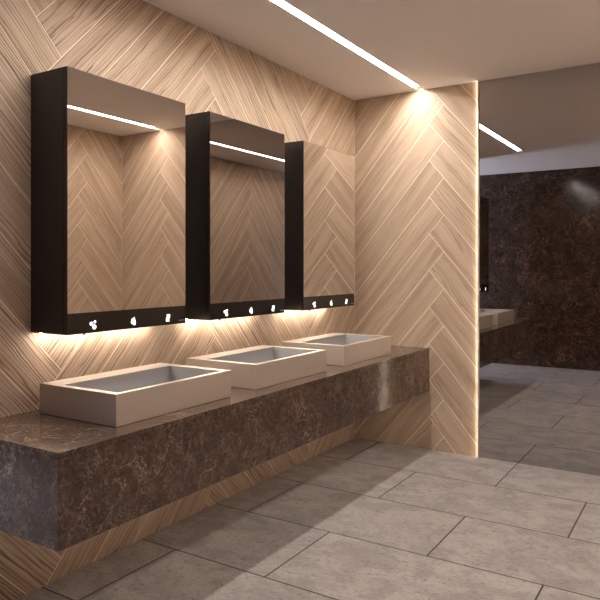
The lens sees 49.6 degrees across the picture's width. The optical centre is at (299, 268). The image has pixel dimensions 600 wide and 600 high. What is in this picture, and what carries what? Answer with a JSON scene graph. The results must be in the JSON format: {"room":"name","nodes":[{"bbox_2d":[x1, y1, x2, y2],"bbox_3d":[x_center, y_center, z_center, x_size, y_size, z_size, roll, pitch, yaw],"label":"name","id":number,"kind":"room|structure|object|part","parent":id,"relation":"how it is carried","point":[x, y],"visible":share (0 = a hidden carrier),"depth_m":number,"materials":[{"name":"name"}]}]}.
{"room":"public restroom","nodes":[
{"label":"public restroom","id":0,"kind":"room"},
{"bbox_2d":[0,0,354,599],"bbox_3d":[-0.474,0.007,4.027,0.120,2.800,3.530,0,0,32],"label":"wall","id":1,"kind":"structure","parent":0,"point":[139,44],"depth_m":3.27,"materials":[{"name":"brown wood"}]},
{"bbox_2d":[31,66,184,334],"bbox_3d":[-0.874,-0.277,3.054,0.241,1.122,0.720,0,0,32],"label":"upper cabinet","id":2,"kind":"object","parent":1,"relation":"attached to","point":[108,156],"visible":1,"depth_m":2.85,"materials":[{"name":"black paint"}]},
{"bbox_3d":[-0.773,0.233,2.992,0.001,0.088,0.716,0,0,32],"label":"control panel","id":3,"kind":"part","parent":2,"relation":"part of","materials":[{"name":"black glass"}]},
{"bbox_2d":[0,345,428,551],"bbox_3d":[-0.176,0.785,3.778,0.648,0.334,3.394,0,0,32],"label":"floating vanity","id":4,"kind":"object","parent":1,"relation":"attached to","point":[65,483],"visible":0.87,"depth_m":2.62,"materials":[{"name":"brown stone"}]},
{"bbox_3d":[-1.076,0.794,2.351,0.648,0.309,0.020,0,0,32],"label":"panel","id":5,"kind":"part","parent":4,"relation":"part of","materials":[{"name":"brown stone"}]},
{"bbox_2d":[0,345,428,458],"bbox_3d":[-0.176,0.629,3.778,0.648,0.020,3.394,0,0,32],"label":"countertop","id":6,"kind":"structure","parent":4,"relation":"on","point":[57,437],"depth_m":2.59,"materials":[{"name":"brown stone"}]},
{"bbox_2d":[40,363,230,426],"bbox_3d":[-0.722,0.554,2.948,0.471,0.127,0.716,0,0,32],"label":"basin","id":7,"kind":"object","parent":6,"relation":"in","point":[116,398],"visible":1,"depth_m":2.77,"materials":[{"name":"beige ceramic"}]},
{"bbox_2d":[186,345,325,389],"bbox_3d":[-0.232,0.554,3.725,0.471,0.127,0.716,0,0,32],"label":"basin","id":8,"kind":"object","parent":6,"relation":"in","point":[262,366],"visible":0.87,"depth_m":3.58,"materials":[{"name":"beige ceramic"}]},
{"bbox_2d":[282,333,390,365],"bbox_3d":[0.268,0.554,4.519,0.471,0.127,0.716,0,0,32],"label":"basin","id":9,"kind":"object","parent":6,"relation":"in","point":[342,349],"visible":0.84,"depth_m":4.37,"materials":[{"name":"beige ceramic"}]},
{"bbox_2d":[185,111,284,319],"bbox_3d":[-0.389,-0.277,3.823,0.241,1.122,0.720,0,0,32],"label":"upper cabinet","id":10,"kind":"object","parent":1,"relation":"attached to","point":[235,169],"visible":0.97,"depth_m":3.63,"materials":[{"name":"black paint"}]},
{"bbox_2d":[210,111,284,303],"bbox_3d":[-0.288,-0.324,3.761,0.001,1.025,0.716,0,0,32],"label":"mirror","id":11,"kind":"object","parent":10,"relation":"on","point":[247,161],"depth_m":3.73,"materials":[{"name":"grey mirror"}]},
{"bbox_3d":[-0.288,0.233,3.761,0.001,0.088,0.716,0,0,32],"label":"control panel","id":12,"kind":"part","parent":10,"relation":"part of","materials":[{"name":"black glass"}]},
{"bbox_2d":[284,141,353,310],"bbox_3d":[0.115,-0.277,4.621,0.241,1.122,0.720,0,0,32],"label":"upper cabinet","id":13,"kind":"object","parent":1,"relation":"attached to","point":[319,180],"visible":0.99,"depth_m":4.42,"materials":[{"name":"black paint"}]},
{"bbox_2d":[304,141,353,296],"bbox_3d":[0.215,-0.324,4.559,0.001,1.025,0.716,0,0,32],"label":"mirror","id":14,"kind":"object","parent":13,"relation":"on","point":[328,173],"depth_m":4.53,"materials":[{"name":"grey mirror"}]},
{"bbox_3d":[0.215,0.233,4.559,0.001,0.088,0.716,0,0,32],"label":"control panel","id":15,"kind":"part","parent":13,"relation":"part of","materials":[{"name":"black glass"}]},
{"bbox_2d":[16,438,599,599],"bbox_3d":[-0.579,1.467,3.148,6.080,0.120,5.150,0,0,32],"label":"floor","id":16,"kind":"structure","parent":0,"point":[358,519],"depth_m":3.38,"materials":[{"name":"tile"}]},
{"bbox_2d":[143,0,599,99],"bbox_3d":[-0.579,-1.453,3.148,6.080,0.120,5.150,0,0,32],"label":"ceiling","id":17,"kind":"structure","parent":0,"point":[431,43],"depth_m":3.90,"materials":[{"name":"white paint"}]},
{"bbox_2d":[269,0,425,90],"bbox_3d":[0.120,-1.410,3.758,0.068,0.036,3.111,0,0,32],"label":"recessed light","id":18,"kind":"object","parent":17,"relation":"in","point":[283,4],"visible":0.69,"depth_m":3.99,"materials":[{"name":"beige plastic"}]},
{"bbox_2d":[355,82,476,456],"bbox_3d":[1.859,0.007,4.578,3.244,2.800,0.130,0,0,32],"label":"wall","id":19,"kind":"structure","parent":0,"point":[416,151],"depth_m":5.07,"materials":[{"name":"brown wood"}]},
{"bbox_2d":[477,81,478,456],"bbox_3d":[1.326,0.007,4.827,0.007,2.798,0.016,0,0,32],"label":"light","id":20,"kind":"object","parent":19,"relation":"attached to","point":[477,81],"visible":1,"depth_m":4.82,"materials":[{"name":"beige"}]},
{"bbox_2d":[479,63,599,475],"bbox_3d":[1.830,0.007,4.531,1.160,2.799,0.020,0,0,32],"label":"wall mirror","id":21,"kind":"object","parent":19,"relation":"attached to","point":[539,132],"visible":1,"depth_m":4.60,"materials":[{"name":"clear mirror"}]}
]}

